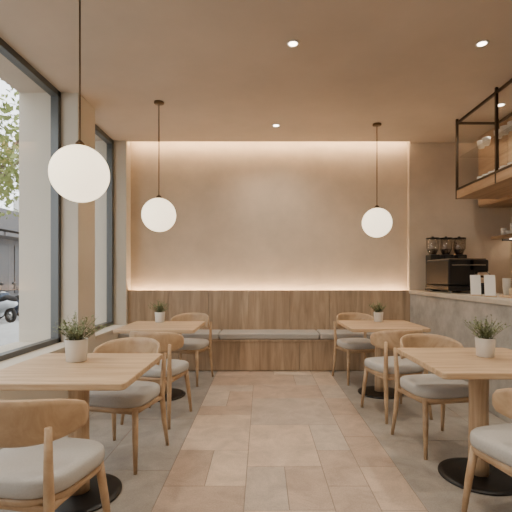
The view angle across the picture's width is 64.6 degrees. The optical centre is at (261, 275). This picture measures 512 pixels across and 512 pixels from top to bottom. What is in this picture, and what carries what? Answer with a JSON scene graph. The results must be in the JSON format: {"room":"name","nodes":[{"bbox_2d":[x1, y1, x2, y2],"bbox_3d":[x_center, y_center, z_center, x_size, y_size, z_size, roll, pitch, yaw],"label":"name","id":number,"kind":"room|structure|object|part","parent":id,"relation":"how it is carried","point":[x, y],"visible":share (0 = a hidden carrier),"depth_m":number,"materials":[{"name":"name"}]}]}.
{"room":"cafe","nodes":[
{"label":"cafe","id":0,"kind":"room"},
{"bbox_2d":[0,93,130,448],"bbox_3d":[-2.240,-0.475,1.750,0.620,3.500,8.700,0,0,0],"label":"wall","id":1,"kind":"structure","parent":0,"point":[83,225],"depth_m":4.25,"materials":[{"name":"paint"}]},
{"bbox_2d":[0,37,60,361],"bbox_3d":[-2.150,-0.618,2.050,0.080,2.615,4.400,0,0,0],"label":"frame","id":2,"kind":"object","parent":1,"relation":"attached to","point":[8,52],"visible":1,"depth_m":4.20,"materials":[{"name":"grey metal"}]},
{"bbox_2d":[0,342,64,369],"bbox_3d":[-2.248,0.708,2.050,0.665,0.035,4.400,0,0,0],"label":"trim","id":3,"kind":"structure","parent":1,"relation":"attached to","point":[59,347],"depth_m":3.75,"materials":[{"name":"paint"}]},
{"bbox_2d":[95,124,113,329],"bbox_3d":[-2.150,-0.618,5.220,0.080,2.615,1.080,0,0,0],"label":"frame","id":4,"kind":"object","parent":1,"relation":"attached to","point":[100,133],"visible":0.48,"depth_m":5.71,"materials":[{"name":"grey metal"}]},
{"bbox_2d":[95,325,124,338],"bbox_3d":[-2.248,0.708,5.220,0.665,0.035,1.080,0,0,0],"label":"trim","id":5,"kind":"structure","parent":1,"relation":"attached to","point":[107,330],"depth_m":5.13,"materials":[{"name":"paint"}]},
{"bbox_2d":[0,0,511,144],"bbox_3d":[0.600,-2.105,1.750,6.300,0.360,8.700,0,0,0],"label":"ceiling","id":6,"kind":"structure","parent":0,"point":[221,70],"depth_m":3.70,"materials":[{"name":"paint"}]},
{"bbox_2d":[48,0,109,202],"bbox_3d":[-1.205,-1.206,2.680,0.372,1.435,0.372,0,0,0],"label":"globe pendant lamp","id":7,"kind":"object","parent":6,"relation":"hanging from","point":[77,172],"visible":1,"depth_m":2.56,"materials":[{"name":"beige glass"}]},
{"bbox_3d":[-1.205,-0.675,2.680,0.372,0.372,0.372,0,0,0],"label":"globe","id":8,"kind":"part","parent":7,"relation":"part of","materials":[{"name":"beige glass"}]},
{"bbox_3d":[-1.205,-1.393,2.680,0.011,1.024,0.011,0,0,22],"label":"cord","id":9,"kind":"part","parent":7,"relation":"part of","materials":[{"name":"brown metal"}]},
{"bbox_2d":[141,100,175,231],"bbox_3d":[-1.140,-1.206,4.480,0.372,1.435,0.372,0,0,0],"label":"globe pendant lamp","id":10,"kind":"object","parent":6,"relation":"hanging from","point":[158,214],"visible":1,"depth_m":4.36,"materials":[{"name":"beige glass"}]},
{"bbox_3d":[-1.140,-0.675,4.480,0.372,0.372,0.372,0,0,0],"label":"globe","id":11,"kind":"part","parent":10,"relation":"part of","materials":[{"name":"beige glass"}]},
{"bbox_3d":[-1.140,-1.393,4.480,0.011,1.024,0.011,0,0,22],"label":"cord","id":12,"kind":"part","parent":10,"relation":"part of","materials":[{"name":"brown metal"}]},
{"bbox_2d":[287,40,298,46],"bbox_3d":[0.256,-1.921,3.350,0.100,0.005,0.100,0,0,0],"label":"recessed light","id":13,"kind":"object","parent":6,"relation":"in","point":[292,43],"visible":1,"depth_m":3.34,"materials":[{"name":"white ceramic"}]},
{"bbox_2d":[362,122,391,236],"bbox_3d":[1.456,-1.206,5.130,0.372,1.435,0.372,0,0,0],"label":"globe pendant lamp","id":14,"kind":"object","parent":6,"relation":"hanging from","point":[376,222],"visible":1,"depth_m":5.01,"materials":[{"name":"beige glass"}]},
{"bbox_3d":[1.456,-1.393,5.130,0.011,1.024,0.011,0,0,22],"label":"cord","id":15,"kind":"part","parent":14,"relation":"part of","materials":[{"name":"brown metal"}]},
{"bbox_3d":[1.456,-0.675,5.130,0.372,0.372,0.372,0,0,0],"label":"globe","id":16,"kind":"part","parent":14,"relation":"part of","materials":[{"name":"beige glass"}]},
{"bbox_2d":[475,40,488,46],"bbox_3d":[1.820,-1.921,3.350,0.100,0.005,0.100,0,0,0],"label":"recessed light","id":17,"kind":"object","parent":6,"relation":"in","point":[482,43],"visible":1,"depth_m":3.34,"materials":[{"name":"white ceramic"}]},
{"bbox_2d":[456,78,511,198],"bbox_3d":[2.640,-1.434,3.290,0.520,0.978,3.380,0,0,0],"label":"shelf rack","id":18,"kind":"object","parent":6,"relation":"hanging from","point":[496,184],"visible":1,"depth_m":4.47,"materials":[{"name":"grey metal"}]},
{"bbox_2d":[0,371,511,511],"bbox_3d":[0.525,1.336,1.750,6.150,0.122,8.700,0,0,0],"label":"floor","id":19,"kind":"structure","parent":0,"point":[249,441],"depth_m":2.94,"materials":[{"name":"brown tile"}]},
{"bbox_2d":[0,399,109,511],"bbox_3d":[-0.983,0.873,1.764,0.508,0.808,0.487,0,0,10],"label":"dining chair","id":20,"kind":"object","parent":19,"relation":"on","point":[41,467],"visible":1,"depth_m":1.60,"materials":[{"name":"fabric"}]},
{"bbox_3d":[-1.004,0.563,1.644,0.508,0.188,0.244,0,0,10],"label":"backrest","id":21,"kind":"part","parent":20,"relation":"part of","materials":[{"name":"brown wood"}]},
{"bbox_3d":[-0.980,0.878,1.780,0.456,0.034,0.432,0,0,10],"label":"seat frame","id":22,"kind":"part","parent":20,"relation":"part of","materials":[{"name":"brown wood"}]},
{"bbox_2d":[0,437,104,499],"bbox_3d":[-0.980,0.823,1.780,0.475,0.078,0.450,0,0,10],"label":"seat cushion","id":23,"kind":"object","parent":20,"relation":"on","point":[75,460],"depth_m":1.68,"materials":[{"name":"fabric"}]},
{"bbox_2d":[0,353,162,511],"bbox_3d":[-1.070,0.900,2.365,0.800,0.750,0.780,0,0,0],"label":"cafe table","id":24,"kind":"object","parent":19,"relation":"on","point":[49,371],"visible":0.66,"depth_m":2.27,"materials":[{"name":"brown wood"}]},
{"bbox_2d":[53,312,110,362],"bbox_3d":[-1.131,0.368,2.468,0.343,0.314,0.343,0,0,0],"label":"potted herb","id":25,"kind":"object","parent":24,"relation":"on","point":[76,343],"visible":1,"depth_m":2.45,"materials":[{"name":"white ceramic"}]},
{"bbox_2d":[64,337,87,362],"bbox_3d":[-1.145,0.456,2.500,0.134,0.137,0.134,0,0,0],"label":"pot","id":26,"kind":"object","parent":25,"relation":"on","point":[76,348],"depth_m":2.45,"materials":[{"name":"white ceramic"}]},
{"bbox_3d":[-1.070,1.263,2.365,0.480,0.024,0.480,0,0,0],"label":"plate","id":27,"kind":"part","parent":24,"relation":"part of","materials":[{"name":"black metal"}]},
{"bbox_2d":[89,337,168,474],"bbox_3d":[-0.977,0.873,2.876,0.508,0.808,0.487,0,0,12],"label":"dining chair","id":28,"kind":"object","parent":19,"relation":"on","point":[140,395],"visible":0.57,"depth_m":2.81,"materials":[{"name":"fabric"}]},
{"bbox_3d":[-0.980,0.878,2.860,0.456,0.034,0.432,0,0,12],"label":"seat frame","id":29,"kind":"part","parent":28,"relation":"part of","materials":[{"name":"brown wood"}]},
{"bbox_2d":[89,381,159,407],"bbox_3d":[-0.980,0.823,2.860,0.475,0.078,0.450,0,0,12],"label":"seat cushion","id":30,"kind":"object","parent":28,"relation":"on","point":[140,394],"depth_m":2.69,"materials":[{"name":"fabric"}]},
{"bbox_3d":[-0.951,0.563,2.995,0.508,0.188,0.244,0,0,12],"label":"backrest","id":31,"kind":"part","parent":28,"relation":"part of","materials":[{"name":"brown wood"}]},
{"bbox_2d":[120,331,191,429],"bbox_3d":[-0.934,0.873,3.644,0.508,0.808,0.487,0,0,14],"label":"dining chair","id":32,"kind":"object","parent":19,"relation":"on","point":[169,342],"visible":0.56,"depth_m":3.44,"materials":[{"name":"wood"}]},
{"bbox_3d":[-0.964,0.563,3.526,0.508,0.188,0.244,0,0,14],"label":"backrest","id":33,"kind":"part","parent":32,"relation":"part of","materials":[{"name":"brown wood"}]},
{"bbox_3d":[-0.930,0.878,3.660,0.456,0.034,0.432,0,0,14],"label":"seat frame","id":34,"kind":"part","parent":32,"relation":"part of","materials":[{"name":"brown wood"}]},
{"bbox_2d":[141,359,188,377],"bbox_3d":[-0.930,0.823,3.660,0.475,0.078,0.450,0,0,14],"label":"seat cushion","id":35,"kind":"object","parent":32,"relation":"on","point":[179,368],"depth_m":3.50,"materials":[{"name":"fabric"}]},
{"bbox_2d":[113,321,204,401],"bbox_3d":[-1.060,0.900,4.330,0.800,0.750,0.780,0,0,0],"label":"cafe table","id":36,"kind":"object","parent":19,"relation":"on","point":[179,327],"visible":0.45,"depth_m":4.21,"materials":[{"name":"brown wood"}]},
{"bbox_2d":[148,299,168,322],"bbox_3d":[-1.167,0.392,4.596,0.256,0.265,0.231,0,0,0],"label":"potted herb","id":37,"kind":"object","parent":36,"relation":"on","point":[159,313],"visible":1,"depth_m":4.56,"materials":[{"name":"white ceramic"}]},
{"bbox_2d":[155,312,164,322],"bbox_3d":[-1.160,0.467,4.600,0.114,0.116,0.114,0,0,0],"label":"pot","id":38,"kind":"object","parent":37,"relation":"on","point":[159,316],"depth_m":4.55,"materials":[{"name":"white ceramic"}]},
{"bbox_3d":[-1.060,1.263,4.330,0.480,0.024,0.480,0,0,0],"label":"plate","id":39,"kind":"part","parent":36,"relation":"part of","materials":[{"name":"black metal"}]},
{"bbox_2d":[170,313,213,386],"bbox_3d":[-0.896,0.873,4.956,0.508,0.808,0.487,0,0,15],"label":"dining chair","id":40,"kind":"object","parent":19,"relation":"on","point":[195,346],"visible":0.62,"depth_m":5.00,"materials":[{"name":"wood"}]},
{"bbox_3d":[-0.864,0.563,5.074,0.508,0.188,0.244,0,0,15],"label":"backrest","id":41,"kind":"part","parent":40,"relation":"part of","materials":[{"name":"brown wood"}]},
{"bbox_3d":[-0.900,0.878,4.940,0.456,0.034,0.432,0,0,15],"label":"seat frame","id":42,"kind":"part","parent":40,"relation":"part of","materials":[{"name":"brown wood"}]},
{"bbox_2d":[178,338,208,349],"bbox_3d":[-0.900,0.823,4.940,0.475,0.078,0.450,0,0,15],"label":"seat cushion","id":43,"kind":"object","parent":40,"relation":"on","point":[189,343],"depth_m":4.78,"materials":[{"name":"fabric"}]},
{"bbox_2d":[118,329,399,370],"bbox_3d":[0.098,1.020,5.607,4.045,0.510,0.415,0,0,0],"label":"bench","id":44,"kind":"object","parent":19,"relation":"on","point":[232,349],"visible":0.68,"depth_m":5.42,"materials":[{"name":"brown wood"}]},
{"bbox_2d":[118,329,220,338],"bbox_3d":[-1.251,0.807,5.607,1.340,0.084,0.415,0,0,0],"label":"cushion","id":45,"kind":"object","parent":44,"relation":"on","point":[200,333],"depth_m":5.40,"materials":[{"name":"beige fabric"}]},
{"bbox_2d":[219,329,318,338],"bbox_3d":[0.098,0.807,5.607,1.340,0.084,0.415,0,0,0],"label":"cushion","id":46,"kind":"object","parent":44,"relation":"on","point":[225,333],"depth_m":5.41,"materials":[{"name":"beige fabric"}]},
{"bbox_2d":[316,329,374,338],"bbox_3d":[1.446,0.807,5.607,1.340,0.084,0.415,0,0,0],"label":"cushion","id":47,"kind":"object","parent":44,"relation":"on","point":[322,333],"depth_m":5.41,"materials":[{"name":"beige fabric"}]},
{"bbox_2d":[332,312,374,385],"bbox_3d":[1.167,0.873,4.986,0.508,0.808,0.487,0,0,-12],"label":"dining chair","id":48,"kind":"object","parent":19,"relation":"on","point":[348,345],"visible":0.7,"depth_m":4.96,"materials":[{"name":"wood"}]},
{"bbox_3d":[1.141,0.563,5.105,0.508,0.188,0.244,0,0,-12],"label":"backrest","id":49,"kind":"part","parent":48,"relation":"part of","materials":[{"name":"brown wood"}]},
{"bbox_3d":[1.170,0.878,4.970,0.456,0.034,0.432,0,0,-12],"label":"seat frame","id":50,"kind":"part","parent":48,"relation":"part of","materials":[{"name":"brown wood"}]},
{"bbox_2d":[337,338,374,348],"bbox_3d":[1.170,0.823,4.970,0.475,0.078,0.450,0,0,-12],"label":"seat cushion","id":51,"kind":"object","parent":48,"relation":"on","point":[343,343],"depth_m":4.79,"materials":[{"name":"fabric"}]},
{"bbox_2d":[337,320,430,398],"bbox_3d":[1.290,0.900,4.420,0.800,0.750,0.780,0,0,0],"label":"cafe table","id":52,"kind":"object","parent":19,"relation":"on","point":[377,391],"visible":0.79,"depth_m":4.36,"materials":[{"name":"brown wood"}]},
{"bbox_2d":[368,301,386,321],"bbox_3d":[1.329,0.401,4.662,0.221,0.246,0.280,0,0,0],"label":"potted herb","id":53,"kind":"object","parent":52,"relation":"on","point":[378,316],"visible":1,"depth_m":4.63,"materials":[{"name":"white ceramic"}]},
{"bbox_2d":[374,312,382,321],"bbox_3d":[1.340,0.470,4.660,0.108,0.110,0.108,0,0,0],"label":"pot","id":54,"kind":"object","parent":53,"relation":"attached to","point":[378,316],"depth_m":4.62,"materials":[{"name":"white ceramic"}]},
{"bbox_3d":[1.290,1.263,4.420,0.480,0.024,0.480,0,0,0],"label":"plate","id":55,"kind":"part","parent":52,"relation":"part of","materials":[{"name":"black metal"}]},
{"bbox_2d":[361,329,432,423],"bbox_3d":[1.234,0.873,3.764,0.508,0.808,0.487,0,0,-14],"label":"dining chair","id":56,"kind":"object","parent":19,"relation":"on","point":[382,367],"visible":0.67,"depth_m":3.58,"materials":[{"name":"wood"}]},
{"bbox_3d":[1.230,0.878,3.780,0.456,0.034,0.432,0,0,-14],"label":"seat frame","id":57,"kind":"part","parent":56,"relation":"part of","materials":[{"name":"brown wood"}]},
{"bbox_2d":[364,356,423,373],"bbox_3d":[1.230,0.823,3.780,0.475,0.078,0.450,0,0,-14],"label":"seat cushion","id":58,"kind":"object","parent":56,"relation":"on","point":[376,365],"depth_m":3.63,"materials":[{"name":"fabric"}]},
{"bbox_3d":[1.264,0.563,3.646,0.508,0.188,0.244,0,0,-14],"label":"backrest","id":59,"kind":"part","parent":56,"relation":"part of","materials":[{"name":"brown wood"}]},
{"bbox_2d":[391,333,468,459],"bbox_3d":[1.307,0.873,3.076,0.508,0.808,0.487,0,0,-10],"label":"dining chair","id":60,"kind":"object","parent":19,"relation":"on","point":[427,389],"visible":0.7,"depth_m":3.04,"materials":[{"name":"wood"}]},
{"bbox_3d":[1.286,0.563,3.196,0.508,0.188,0.244,0,0,-10],"label":"backrest","id":61,"kind":"part","parent":60,"relation":"part of","materials":[{"name":"brown wood"}]},
{"bbox_2d":[400,374,468,398],"bbox_3d":[1.310,0.823,3.060,0.475,0.078,0.450,0,0,-10],"label":"seat cushion","id":62,"kind":"object","parent":60,"relation":"on","point":[418,386],"depth_m":2.91,"materials":[{"name":"fabric"}]},
{"bbox_3d":[1.310,0.878,3.060,0.456,0.034,0.432,0,0,-10],"label":"seat frame","id":63,"kind":"part","parent":60,"relation":"part of","materials":[{"name":"brown wood"}]},
{"bbox_2d":[397,348,511,495],"bbox_3d":[1.380,0.900,2.580,0.800,0.750,0.780,0,0,0],"label":"cafe table","id":64,"kind":"object","parent":19,"relation":"on","point":[446,363],"visible":0.82,"depth_m":2.52,"materials":[{"name":"brown wood"}]},
{"bbox_3d":[1.380,1.263,2.580,0.480,0.024,0.480,0,0,0],"label":"plate","id":65,"kind":"part","parent":64,"relation":"part of","materials":[{"name":"black metal"}]},
{"bbox_2d":[463,315,510,357],"bbox_3d":[1.449,0.385,2.615,0.265,0.279,0.281,0,0,-39],"label":"potted herb","id":66,"kind":"object","parent":64,"relation":"on","point":[485,343],"visible":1,"depth_m":2.60,"materials":[{"name":"white ceramic"}]},
{"bbox_2d":[475,336,495,357],"bbox_3d":[1.455,0.464,2.640,0.120,0.122,0.120,0,0,0],"label":"pot","id":67,"kind":"object","parent":66,"relation":"attached to","point":[484,345],"depth_m":2.60,"materials":[{"name":"white ceramic"}]},
{"bbox_2d":[409,290,511,422],"bbox_3d":[2.475,0.740,3.417,0.730,1.070,4.875,0,0,0],"label":"counter","id":68,"kind":"object","parent":19,"relation":"on","point":[443,312],"depth_m":4.28,"materials":[{"name":"concrete"}]},
{"bbox_2d":[425,236,440,290],"bbox_3d":[2.380,-0.173,5.629,0.178,0.756,0.242,0,0,0],"label":"coffee grinder","id":69,"kind":"object","parent":68,"relation":"on","point":[432,255],"visible":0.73,"depth_m":5.59,"materials":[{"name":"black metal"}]},
{"bbox_3d":[2.380,-0.533,5.650,0.178,0.036,0.178,0,0,0],"label":"lid","id":70,"kind":"part","parent":69,"relation":"part of","materials":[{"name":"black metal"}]},
{"bbox_2d":[440,236,453,290],"bbox_3d":[2.565,-0.173,5.629,0.178,0.756,0.242,0,0,0],"label":"coffee grinder","id":71,"kind":"object","parent":68,"relation":"on","point":[446,254],"visible":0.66,"depth_m":5.59,"materials":[{"name":"black metal"}]},
{"bbox_3d":[2.565,-0.533,5.650,0.178,0.036,0.178,0,0,0],"label":"lid","id":72,"kind":"part","parent":71,"relation":"part of","materials":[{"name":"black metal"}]},
{"bbox_2d":[425,258,490,292],"bbox_3d":[2.486,-0.003,5.117,0.572,0.415,0.685,0,0,0],"label":"espresso machine","id":73,"kind":"object","parent":68,"relation":"on","point":[449,274],"visible":0.75,"depth_m":4.78,"materials":[{"name":"black metal"}]},
{"bbox_2d":[427,258,485,260],"bbox_3d":[2.440,-0.203,5.120,0.440,0.015,0.640,0,0,0],"label":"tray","id":74,"kind":"object","parent":73,"relation":"on","point":[448,259],"depth_m":4.80,"materials":[{"name":"black metal"}]},
{"bbox_2d":[453,236,466,257],"bbox_3d":[2.750,-0.173,5.629,0.178,0.756,0.242,0,0,0],"label":"coffee grinder","id":75,"kind":"object","parent":68,"relation":"on","point":[459,252],"visible":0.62,"depth_m":5.59,"materials":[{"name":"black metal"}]},
{"bbox_3d":[2.750,-0.533,5.650,0.178,0.036,0.178,0,0,0],"label":"lid","id":76,"kind":"part","parent":75,"relation":"part of","materials":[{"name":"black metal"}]},
{"bbox_2d":[470,275,481,295],"bbox_3d":[2.221,0.097,4.205,0.100,0.215,0.070,0,0,12],"label":"card stand","id":77,"kind":"object","parent":68,"relation":"on","point":[475,280],"visible":1,"depth_m":4.21,"materials":[{"name":"white paper"}]},
{"bbox_2d":[481,283,484,293],"bbox_3d":[2.493,0.142,4.590,0.099,0.125,0.124,0,0,33],"label":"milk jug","id":78,"kind":"object","parent":68,"relation":"on","point":[482,284],"visible":0.31,"depth_m":4.56,"materials":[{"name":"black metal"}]},
{"bbox_2d":[484,275,496,296],"bbox_3d":[2.246,0.097,3.985,0.100,0.215,0.070,0,0,12],"label":"card stand","id":79,"kind":"object","parent":68,"relation":"on","point":[489,280],"visible":0.99,"depth_m":3.99,"materials":[{"name":"white paper"}]},
{"bbox_2d":[499,288,511,297],"bbox_3d":[2.460,0.160,3.750,0.320,0.090,0.360,0,0,0],"label":"tray","id":80,"kind":"object","parent":68,"relation":"on","point":[510,289],"visible":0.96,"depth_m":3.83,"materials":[{"name":"brown wood"}]},
{"bbox_2d":[499,295,511,297],"bbox_3d":[2.460,0.195,3.750,0.320,0.020,0.360,0,0,0],"label":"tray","id":81,"kind":"object","parent":80,"relation":"on","point":[505,296],"depth_m":3.83,"materials":[{"name":"brown wood"}]},
{"bbox_2d":[502,278,511,294],"bbox_3d":[2.600,0.114,4.300,0.088,0.182,0.088,0,0,0],"label":"cups","id":82,"kind":"object","parent":68,"relation":"on","point":[506,282],"visible":0.93,"depth_m":4.27,"materials":[{"name":"white ceramic"}]},
{"bbox_2d":[461,388,511,511],"bbox_3d":[1.314,0.873,1.944,0.508,0.808,0.487,0,0,-14],"label":"dining chair","id":83,"kind":"object","parent":19,"relation":"on","point":[492,444],"visible":1,"depth_m":1.95,"materials":[{"name":"fabric"}]},
{"bbox_2d":[470,423,511,466],"bbox_3d":[1.310,0.823,1.960,0.475,0.078,0.450,0,0,-14],"label":"seat cushion","id":84,"kind":"object","parent":83,"relation":"on","point":[493,443],"depth_m":1.96,"materials":[{"name":"fabric"}]},
{"bbox_3d":[1.310,0.878,1.960,0.456,0.034,0.432,0,0,-14],"label":"seat frame","id":85,"kind":"part","parent":83,"relation":"part of","materials":[{"name":"brown wood"}]},
{"bbox_3d":[1.343,0.563,1.826,0.508,0.188,0.244,0,0,-14],"label":"backrest","id":86,"kind":"part","parent":83,"relation":"part of","materials":[{"name":"brown wood"}]},
{"bbox_2d":[131,142,510,292],"bbox_3d":[0.825,-0.475,5.980,5.550,3.500,0.240,0,0,0],"label":"wall","id":87,"kind":"structure","parent":0,"point":[250,215],"depth_m":5.95,"materials":[{"name":"paint"}]},
{"bbox_2d":[128,290,409,330],"bbox_3d":[0.100,0.740,5.840,4.056,1.070,0.040,0,0,0],"label":"panelling","id":88,"kind":"object","parent":87,"relation":"attached to","point":[226,309],"visible":0.48,"depth_m":5.82,"materials":[{"name":"brown wood"}]},
{"bbox_3d":[-1.640,0.740,5.835,0.576,1.070,0.030,0,0,0],"label":"panel","id":89,"kind":"part","parent":88,"relation":"part of","materials":[{"name":"brown wood"}]},
{"bbox_3d":[-1.060,0.740,5.835,0.576,1.070,0.030,0,0,0],"label":"panel","id":90,"kind":"part","parent":88,"relation":"part of","materials":[{"name":"brown wood"}]},
{"bbox_3d":[-0.480,0.740,5.835,0.576,1.070,0.030,0,0,0],"label":"panel","id":91,"kind":"part","parent":88,"relation":"part of","materials":[{"name":"brown wood"}]},
{"bbox_3d":[0.100,0.740,5.835,0.576,1.070,0.030,0,0,0],"label":"panel","id":92,"kind":"part","parent":88,"relation":"part of","materials":[{"name":"brown wood"}]},
{"bbox_3d":[0.680,0.740,5.835,0.576,1.070,0.030,0,0,0],"label":"panel","id":93,"kind":"part","parent":88,"relation":"part of","materials":[{"name":"brown wood"}]},
{"bbox_3d":[1.260,0.740,5.835,0.576,1.070,0.030,0,0,0],"label":"panel","id":94,"kind":"part","parent":88,"relation":"part of","materials":[{"name":"brown wood"}]},
{"bbox_3d":[1.840,0.740,5.835,0.576,1.070,0.030,0,0,0],"label":"panel","id":95,"kind":"part","parent":88,"relation":"part of","materials":[{"name":"brown wood"}]},
{"bbox_2d":[511,208,511,287],"bbox_3d":[3.675,-0.275,1.750,0.150,3.300,8.700,0,0,0],"label":"wall","id":96,"kind":"structure","parent":0,"point":[511,208],"depth_m":5.84,"materials":[{"name":"paint"}]},
{"bbox_2d":[478,116,511,207],"bbox_3d":[3.288,-1.433,3.550,0.615,0.975,4.100,0,0,0],"label":"upper cabinet","id":97,"kind":"object","parent":96,"relation":"attached to","point":[486,156],"visible":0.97,"depth_m":5.26,"materials":[{"name":"brown wood"}]},
{"bbox_3d":[2.990,-1.435,4.570,0.020,0.940,0.660,0,0,0],"label":"door panel","id":98,"kind":"part","parent":97,"relation":"part of","materials":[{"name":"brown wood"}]},
{"bbox_2d":[491,233,511,240],"bbox_3d":[3.447,-0.530,4.670,0.295,0.070,2.340,0,0,0],"label":"wall shelf","id":99,"kind":"object","parent":96,"relation":"attached to","point":[507,237],"visible":1,"depth_m":5.67,"materials":[{"name":"brown wood"}]},
{"bbox_2d":[501,223,511,234],"bbox_3d":[3.400,-0.641,4.697,0.076,0.150,2.071,0,0,0],"label":"stacked cups","id":100,"kind":"object","parent":99,"relation":"on","point":[504,231],"visible":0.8,"depth_m":5.60,"materials":[{"name":"white ceramic"}]},
{"label":"outside","id":101,"kind":"structure","parent":0,"visible":0},
{"bbox_2d":[0,316,18,345],"bbox_3d":[-21.276,1.535,24.000,37.449,0.280,72.000,0,0,0],"label":"ground","id":102,"kind":"structure","parent":101,"point":[9,332],"depth_m":10.18,"materials":[{"name":"grey concrete"}]},
{"bbox_2d":[0,282,17,322],"bbox_3d":[-8.600,0.863,13.200,1.709,1.290,0.740,0,0,23],"label":"scooter","id":103,"kind":"object","parent":102,"relation":"on","point":[7,302],"visible":0.98,"depth_m":12.90,"materials":[{"name":"metal"}]},
{"bbox_3d":[-8.171,0.747,13.018,0.776,0.307,0.260,0,0,23],"label":"seat","id":104,"kind":"part","parent":103,"relation":"part of","materials":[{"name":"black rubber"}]},
{"bbox_2d":[0,79,18,218],"bbox_3d":[-6.025,-1.944,9.078,5.943,6.709,5.667,0,0,0],"label":"street tree","id":105,"kind":"object","parent":102,"relation":"on","point":[6,176],"visible":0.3,"depth_m":8.16,"materials":[{"name":"green plant"}]},
{"bbox_2d":[0,230,18,295],"bbox_3d":[-18.300,-0.655,22.100,5.400,4.140,23.800,0,0,0],"label":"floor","id":106,"kind":"structure","parent":102,"relation":"on","point":[11,243],"depth_m":25.22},
{"bbox_2d":[0,244,18,293],"bbox_3d":[-15.585,-0.425,20.700,0.070,3.000,20.400,0,0,0],"label":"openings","id":107,"kind":"object","parent":106,"relation":"attached to","point":[4,248],"visible":0.27,"depth_m":24.75,"materials":[{"name":"grey"}]},
{"bbox_2d":[0,208,18,232],"bbox_3d":[-18.000,-3.325,22.100,6.000,1.200,23.800,0,0,0],"label":"building roof","id":108,"kind":"object","parent":106,"relation":"on","point":[11,224],"visible":0.2,"depth_m":24.16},
{"bbox_2d":[0,231,18,240],"bbox_3d":[-14.850,-2.325,20.700,1.500,0.200,20.800,0,0,0],"label":"awnings","id":109,"kind":"object","parent":106,"relation":"attached to","point":[3,235],"visible":0.25,"depth_m":23.07,"materials":[{"name":"white"}]},
{"bbox_2d":[0,282,18,318],"bbox_3d":[-8.650,0.863,14.050,1.709,1.290,0.740,0,0,16],"label":"scooter","id":110,"kind":"object","parent":102,"relation":"on","point":[16,308],"visible":0.23,"depth_m":14.04,"materials":[{"name":"metal"}]},
{"bbox_3d":[-18.300,-0.655,43.100,5.400,4.140,17.800,0,0,0],"label":"floor","id":111,"kind":"structure","parent":102,"relation":"on","visible":0},
{"bbox_2d":[13,196,18,211],"bbox_3d":[-18.000,-4.725,43.100,6.000,4.000,17.800,0,0,0],"label":"sky","id":112,"kind":"structure","parent":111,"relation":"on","point":[15,201],"depth_m":34.20,"materials":[{"name":"white"}]}
]}

